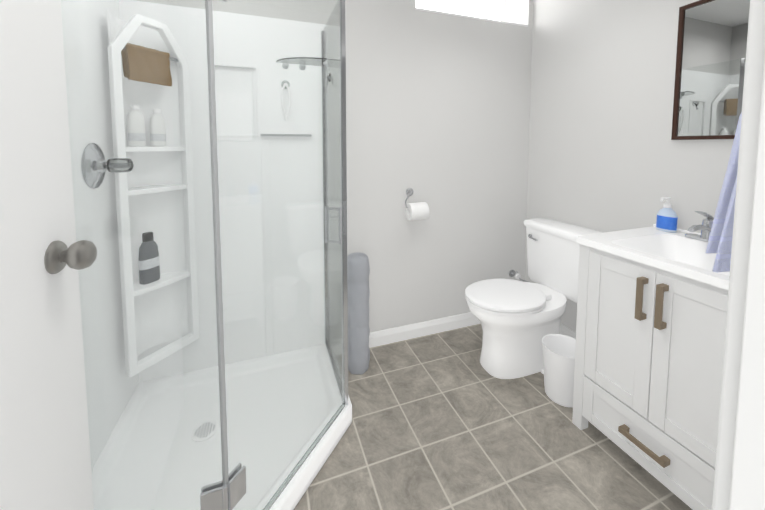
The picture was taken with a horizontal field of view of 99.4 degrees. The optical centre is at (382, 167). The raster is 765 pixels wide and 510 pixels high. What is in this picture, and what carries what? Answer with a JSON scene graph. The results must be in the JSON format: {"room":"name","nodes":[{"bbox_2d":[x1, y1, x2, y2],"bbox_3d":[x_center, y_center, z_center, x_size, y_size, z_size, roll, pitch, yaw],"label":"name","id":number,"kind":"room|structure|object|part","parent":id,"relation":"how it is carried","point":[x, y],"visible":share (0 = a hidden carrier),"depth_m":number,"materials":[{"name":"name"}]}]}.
{"room":"bathroom","nodes":[
{"label":"bathroom","id":0,"kind":"room"},
{"bbox_2d":[136,0,527,337],"bbox_3d":[-0.153,-0.082,2.132,2.450,2.440,0.300,-1,4,-20],"label":"wall","id":1,"kind":"structure","parent":0,"point":[470,91],"depth_m":2.14,"materials":[{"name":"paint"}]},
{"bbox_2d":[332,312,479,353],"bbox_3d":[0.391,1.088,2.241,1.485,0.092,0.013,-1,4,-20],"label":"baseboard","id":2,"kind":"structure","parent":1,"relation":"attached to","point":[395,334],"depth_m":2.19,"materials":[{"name":"white wood"}]},
{"bbox_2d":[405,188,428,219],"bbox_3d":[0.209,0.229,2.055,0.157,0.192,0.128,-1,4,-20],"label":"toilet paper","id":3,"kind":"object","parent":1,"relation":"attached to","point":[415,211],"visible":1,"depth_m":2.02,"materials":[{"name":"white paper"}]},
{"bbox_3d":[0.203,0.200,2.071,0.157,0.100,0.070,-1,4,-20],"label":"arm","id":4,"kind":"part","parent":3,"relation":"part of"},
{"bbox_2d":[416,0,527,26],"bbox_3d":[0.576,-1.163,2.327,0.895,0.290,0.310,-1,4,-20],"label":"window","id":5,"kind":"structure","parent":1,"relation":"in","point":[466,8],"depth_m":2.50,"materials":[{"name":"white glass"}]},
{"bbox_3d":[0.525,-1.172,2.470,0.825,0.220,0.007,-1,4,-20],"label":"glass","id":6,"kind":"part","parent":5,"relation":"part of","materials":[{"name":"glass"}]},
{"bbox_3d":[0.536,-1.297,2.429,0.895,0.035,0.050,-1,4,-20],"label":"frame","id":7,"kind":"part","parent":5,"relation":"part of","materials":[{"name":"white"}]},
{"bbox_3d":[0.941,-1.180,2.583,0.035,0.220,0.050,-1,4,-20],"label":"frame","id":8,"kind":"part","parent":5,"relation":"part of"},
{"bbox_2d":[509,270,530,282],"bbox_3d":[1.018,0.790,2.301,0.056,0.074,0.283,-1,4,-20],"label":"water valve","id":9,"kind":"object","parent":1,"relation":"attached to","point":[512,273],"visible":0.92,"depth_m":2.38,"materials":[{"name":"silver metal"}]},
{"bbox_2d":[294,323,691,509],"bbox_3d":[0.459,1.273,0.571,2.890,0.050,3.620,-1,4,-20],"label":"floor","id":10,"kind":"structure","parent":0,"point":[445,420],"depth_m":1.38,"materials":[{"name":"tile"}]},
{"bbox_2d":[60,0,351,509],"bbox_3d":[-0.617,0.211,1.297,0.997,1.970,0.987,-1,4,-20],"label":"shower","id":11,"kind":"object","parent":10,"relation":"on","point":[203,193],"visible":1,"depth_m":1.46,"materials":[{"name":"white plastic"}]},
{"bbox_3d":[-1.102,-0.009,1.264,0.038,0.176,0.176,-1,4,-20],"label":"valve plate","id":12,"kind":"part","parent":11,"relation":"part of","materials":[{"name":"silver metal"}]},
{"bbox_3d":[-1.077,0.180,1.126,0.016,1.885,0.961,-1,4,-20],"label":"panel","id":13,"kind":"part","parent":11,"relation":"part of","materials":[{"name":"white plastic"}]},
{"bbox_3d":[-1.043,-0.011,1.285,0.087,0.055,0.058,-1,4,-20],"label":"valve knob","id":14,"kind":"part","parent":11,"relation":"part of","materials":[{"name":"clear plastic"}]},
{"bbox_2d":[127,105,145,145],"bbox_3d":[-1.114,-0.190,1.468,0.060,0.185,0.060,-1,4,-20],"label":"bottle","id":15,"kind":"object","parent":11,"relation":"on","point":[134,109],"depth_m":1.45,"materials":[{"name":"white plastic"}]},
{"bbox_3d":[-0.676,0.219,0.783,0.483,1.836,0.008,-1,4,-20],"label":"glass","id":16,"kind":"part","parent":11,"relation":"part of","materials":[{"name":"clear glass"}]},
{"bbox_2d":[121,43,171,85],"bbox_3d":[-1.057,-0.460,1.461,0.165,0.159,0.164,-1,4,-20],"label":"towel","id":17,"kind":"object","parent":11,"relation":"hanging from","point":[151,54],"depth_m":1.44,"materials":[{"name":"brown fabric"}]},
{"bbox_2d":[138,232,159,284],"bbox_3d":[-1.103,0.422,1.533,0.072,0.235,0.072,-1,4,-20],"label":"bottle","id":18,"kind":"object","parent":11,"relation":"on","point":[143,252],"depth_m":1.52,"materials":[{"name":"grey plastic"}]},
{"bbox_3d":[-1.048,0.118,1.520,0.251,1.585,0.251,-1,4,-20],"label":"tower frame","id":19,"kind":"part","parent":11,"relation":"part of","materials":[{"name":"white plastic"}]},
{"bbox_2d":[126,147,184,151],"bbox_3d":[-1.052,-0.088,1.504,0.243,0.022,0.234,-1,4,-20],"label":"shelf","id":20,"kind":"object","parent":11,"relation":"attached to","point":[151,149],"depth_m":1.49,"materials":[{"name":"white plastic"}]},
{"bbox_2d":[128,184,185,195],"bbox_3d":[-1.052,0.102,1.517,0.243,0.022,0.234,-1,4,-20],"label":"shelf","id":21,"kind":"object","parent":11,"relation":"attached to","point":[132,190],"depth_m":1.53,"materials":[{"name":"white plastic"}]},
{"bbox_2d":[150,109,165,145],"bbox_3d":[-1.078,-0.193,1.556,0.058,0.178,0.058,-1,4,-20],"label":"bottle","id":22,"kind":"object","parent":11,"relation":"on","point":[153,126],"depth_m":1.54,"materials":[{"name":"white plastic"}]},
{"bbox_2d":[133,271,189,296],"bbox_3d":[-1.052,0.551,1.548,0.243,0.022,0.234,-1,4,-20],"label":"shelf","id":23,"kind":"object","parent":11,"relation":"attached to","point":[156,284],"depth_m":1.54,"materials":[{"name":"white plastic"}]},
{"bbox_3d":[-1.063,0.144,1.649,0.397,1.885,0.016,-1,4,-20],"label":"panel","id":24,"kind":"part","parent":11,"relation":"part of","materials":[{"name":"clear glass"}]},
{"bbox_2d":[92,344,351,509],"bbox_3d":[-0.617,1.149,1.361,0.997,0.090,0.987,-1,4,-20],"label":"tray","id":25,"kind":"object","parent":11,"relation":"on","point":[290,492],"depth_m":1.39,"materials":[{"name":"white plastic"}]},
{"bbox_3d":[-0.778,-0.666,1.696,0.208,0.274,0.016,-1,4,-20],"label":"panel","id":26,"kind":"part","parent":11,"relation":"part of","materials":[{"name":"white plastic"}]},
{"bbox_3d":[-0.436,0.927,0.950,0.044,0.085,0.044,-1,4,-20],"label":"hinge door","id":27,"kind":"part","parent":11,"relation":"part of","materials":[{"name":"silver metal"}]},
{"bbox_3d":[-0.421,0.927,0.942,0.044,0.085,0.044,-1,4,-20],"label":"hinge door","id":28,"kind":"part","parent":11,"relation":"part of","materials":[{"name":"silver metal"}]},
{"bbox_3d":[-0.778,0.449,1.772,0.208,1.260,0.016,-1,4,-20],"label":"panel","id":29,"kind":"part","parent":11,"relation":"part of","materials":[{"name":"clear glass"}]},
{"bbox_3d":[-0.307,0.190,1.152,0.438,1.828,0.438,-1,4,-20],"label":"glass door","id":30,"kind":"part","parent":11,"relation":"part of","materials":[{"name":"clear glass"}]},
{"bbox_2d":[281,80,289,88],"bbox_3d":[-0.531,-0.459,1.781,0.048,0.048,0.017,-1,4,-20],"label":"cup","id":31,"kind":"object","parent":11,"relation":"on","point":[287,86],"depth_m":1.78,"materials":[{"name":"plastic"}]},
{"bbox_2d":[282,63,288,68],"bbox_3d":[-0.529,-0.561,1.775,0.036,0.036,0.016,-1,4,-20],"label":"cup","id":32,"kind":"object","parent":11,"relation":"on","point":[283,65],"depth_m":1.78,"materials":[{"name":"grey rubber"}]},
{"bbox_3d":[-0.528,-0.180,1.790,0.270,0.012,0.006,-1,4,-20],"label":"squeegee blade","id":33,"kind":"part","parent":11,"relation":"part of","materials":[{"name":"grey rubber"}]},
{"bbox_3d":[-0.495,0.131,1.852,0.392,1.885,0.016,-1,4,-20],"label":"panel","id":34,"kind":"part","parent":11,"relation":"part of","materials":[{"name":"clear glass"}]},
{"bbox_2d":[276,57,326,65],"bbox_3d":[-0.434,-0.573,1.731,0.250,0.006,0.155,-1,4,-20],"label":"corner shelf","id":35,"kind":"object","parent":11,"relation":"attached to","point":[297,59],"depth_m":1.74,"materials":[{"name":"clear glass"}]},
{"bbox_3d":[-0.227,0.241,1.377,0.033,0.156,0.033,-1,4,-20],"label":"door handle","id":36,"kind":"part","parent":11,"relation":"part of","materials":[{"name":"silver metal"}]},
{"bbox_3d":[-0.254,0.159,1.671,0.008,1.836,0.467,-1,4,-20],"label":"glass","id":37,"kind":"part","parent":11,"relation":"part of","materials":[{"name":"clear glass"}]},
{"bbox_3d":[-0.254,1.072,1.734,0.022,0.012,0.491,-1,4,-20],"label":"sill","id":38,"kind":"part","parent":11,"relation":"part of","materials":[{"name":"silver metal"}]},
{"bbox_3d":[-0.188,0.242,1.359,0.033,0.156,0.033,-1,4,-20],"label":"door handle","id":39,"kind":"part","parent":11,"relation":"part of","materials":[{"name":"silver metal"}]},
{"bbox_3d":[-0.172,0.176,1.442,0.023,1.840,0.025,-1,4,-20],"label":"corner post","id":40,"kind":"part","parent":11,"relation":"part of","materials":[{"name":"silver metal"}]},
{"bbox_2d":[347,252,369,374],"bbox_3d":[-0.141,0.826,1.863,0.139,0.665,0.138,-1,4,-20],"label":"roll","id":41,"kind":"object","parent":10,"relation":"on","point":[358,270],"visible":0.9,"depth_m":1.81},
{"bbox_2d":[465,218,603,378],"bbox_3d":[0.855,0.759,1.929,0.783,0.790,0.514,-1,4,-20],"label":"toilet","id":42,"kind":"object","parent":10,"relation":"on","point":[519,320],"visible":0.92,"depth_m":1.84,"materials":[{"name":"white ceramic"}]},
{"bbox_3d":[0.701,0.749,1.873,0.453,0.019,0.376,-1,4,-20],"label":"seat","id":43,"kind":"part","parent":42,"relation":"part of","materials":[{"name":"white plastic"}]},
{"bbox_3d":[0.701,0.723,1.871,0.456,0.026,0.380,-1,4,-20],"label":"seat lid","id":44,"kind":"part","parent":42,"relation":"part of","materials":[{"name":"white plastic"}]},
{"bbox_3d":[0.782,0.957,1.916,0.607,0.398,0.380,-1,4,-20],"label":"bowl","id":45,"kind":"part","parent":42,"relation":"part of","materials":[{"name":"white ceramic"}]},
{"bbox_3d":[1.132,0.583,2.016,0.195,0.360,0.490,-1,4,-20],"label":"tank","id":46,"kind":"part","parent":42,"relation":"part of","materials":[{"name":"white ceramic"}]},
{"bbox_3d":[1.126,0.381,2.000,0.207,0.044,0.514,-1,4,-20],"label":"tank lid","id":47,"kind":"part","parent":42,"relation":"part of","materials":[{"name":"white ceramic"}]},
{"bbox_2d":[542,334,575,406],"bbox_3d":[0.928,1.039,1.665,0.206,0.268,0.206,-1,4,-20],"label":"basket","id":48,"kind":"object","parent":10,"relation":"on","point":[559,357],"visible":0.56,"depth_m":1.62,"materials":[{"name":"white plastic"}]},
{"bbox_2d":[572,211,729,509],"bbox_3d":[1.214,0.693,1.271,0.562,1.012,0.630,-1,4,-20],"label":"bathroom vanity","id":49,"kind":"object","parent":10,"relation":"on","point":[652,301],"visible":0.85,"depth_m":1.20,"materials":[{"name":"white wood"}]},
{"bbox_3d":[0.910,0.761,1.466,0.046,0.850,0.046,-1,4,-20],"label":"leg","id":50,"kind":"part","parent":49,"relation":"part of","materials":[{"name":"white wood"}]},
{"bbox_3d":[0.948,0.646,1.310,0.019,0.562,0.256,-1,4,-20],"label":"door","id":51,"kind":"part","parent":49,"relation":"part of","materials":[{"name":"white wood"}]},
{"bbox_3d":[0.955,0.481,1.197,0.035,0.155,0.020,-1,4,-20],"label":"handle","id":52,"kind":"part","parent":49,"relation":"part of","materials":[{"name":"brown metal"}]},
{"bbox_3d":[0.966,1.026,1.204,0.035,0.020,0.156,-1,4,-20],"label":"handle drawer","id":53,"kind":"part","parent":49,"relation":"part of","materials":[{"name":"brown metal"}]},
{"bbox_3d":[0.992,1.035,1.214,0.019,0.189,0.514,-1,4,-20],"label":"drawer","id":54,"kind":"part","parent":49,"relation":"part of","materials":[{"name":"white wood"}]},
{"bbox_2d":[576,226,729,289],"bbox_3d":[1.226,0.372,1.253,0.538,0.105,0.630,-1,4,-20],"label":"sink","id":55,"kind":"object","parent":49,"relation":"in","point":[679,260],"depth_m":1.34,"materials":[{"name":"white ceramic"}]},
{"bbox_3d":[0.995,0.405,1.172,0.016,0.100,0.518,-1,4,-20],"label":"rail","id":56,"kind":"part","parent":49,"relation":"part of","materials":[{"name":"white wood"}]},
{"bbox_3d":[0.977,0.485,1.137,0.035,0.155,0.020,-1,4,-20],"label":"handle","id":57,"kind":"part","parent":49,"relation":"part of","materials":[{"name":"brown metal"}]},
{"bbox_2d":[656,197,677,232],"bbox_3d":[1.337,0.219,1.533,0.071,0.160,0.080,-1,4,-20],"label":"soap dispenser","id":58,"kind":"object","parent":49,"relation":"on","point":[667,218],"visible":1,"depth_m":1.52,"materials":[{"name":"blue plastic"}]},
{"bbox_3d":[1.035,0.663,1.067,0.019,0.562,0.256,-1,4,-20],"label":"door","id":59,"kind":"part","parent":49,"relation":"part of","materials":[{"name":"white wood"}]},
{"bbox_2d":[685,211,713,241],"bbox_3d":[1.339,0.246,1.359,0.153,0.132,0.156,-1,4,-20],"label":"faucet","id":60,"kind":"object","parent":49,"relation":"on","point":[706,226],"depth_m":1.36,"materials":[{"name":"silver metal"}]},
{"bbox_2d":[505,0,532,281],"bbox_3d":[1.018,-0.110,2.551,0.040,2.440,0.300,-1,4,-20],"label":"wall","id":61,"kind":"structure","parent":0,"point":[519,11],"depth_m":2.41,"materials":[{"name":"paint"}]},
{"bbox_2d":[525,0,733,331],"bbox_3d":[1.659,-0.007,1.047,0.150,2.440,3.870,-1,4,-20],"label":"wall","id":62,"kind":"structure","parent":0,"point":[607,153],"depth_m":1.84,"materials":[{"name":"paint"}]},
{"bbox_2d":[560,324,575,338],"bbox_3d":[1.380,1.127,1.664,0.013,0.092,1.770,-1,4,-20],"label":"baseboard","id":63,"kind":"structure","parent":62,"relation":"attached to","point":[565,330],"depth_m":2.13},
{"bbox_2d":[671,0,749,139],"bbox_3d":[1.471,-0.423,1.286,0.022,0.613,0.516,-1,4,-20],"label":"mirror","id":64,"kind":"object","parent":62,"relation":"attached to","point":[710,64],"visible":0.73,"depth_m":1.41,"materials":[{"name":"clear glass"}]},
{"bbox_2d":[705,112,741,272],"bbox_3d":[1.317,-0.016,1.186,0.383,0.748,0.083,-2,4,-26],"label":"towel","id":65,"kind":"object","parent":62,"relation":"attached to","point":[719,243],"visible":0.17,"depth_m":1.17,"materials":[{"name":"purple fabric"}]},
{"bbox_3d":[1.021,0.034,0.438,1.464,2.440,0.150,-1,4,-20],"label":"wall","id":66,"kind":"structure","parent":0,"visible":0},
{"bbox_2d":[712,0,764,509],"bbox_3d":[0.347,0.218,0.216,0.077,2.105,0.166,-1,4,-20],"label":"door frame","id":67,"kind":"structure","parent":66,"relation":"attached to","point":[753,77],"depth_m":0.26,"materials":[{"name":"paint"}]},
{"bbox_3d":[-0.450,0.270,-0.075,0.020,2.040,0.150,-1,4,-20],"label":"door frame","id":68,"kind":"structure","parent":0,"visible":0},
{"bbox_2d":[0,0,93,509],"bbox_3d":[-0.576,0.236,0.369,0.035,2.024,0.765,-1,4,-20],"label":"door","id":69,"kind":"structure","parent":68,"relation":"attached to","point":[45,462],"depth_m":0.61,"materials":[{"name":"white wood"}]},
{"bbox_2d":[44,240,67,273],"bbox_3d":[-0.655,0.180,0.657,0.012,0.066,0.066,-1,4,-20],"label":"backplate","id":70,"kind":"object","parent":69,"relation":"attached to","point":[53,264],"visible":0.79,"depth_m":0.64,"materials":[{"name":"silver metal"}]},
{"bbox_2d":[59,240,96,269],"bbox_3d":[-0.625,0.179,0.667,0.056,0.059,0.059,-1,4,-20],"label":"door knob","id":71,"kind":"object","parent":70,"relation":"attached to","point":[80,255],"visible":1,"depth_m":0.65,"materials":[{"name":"silver metal"}]}
]}

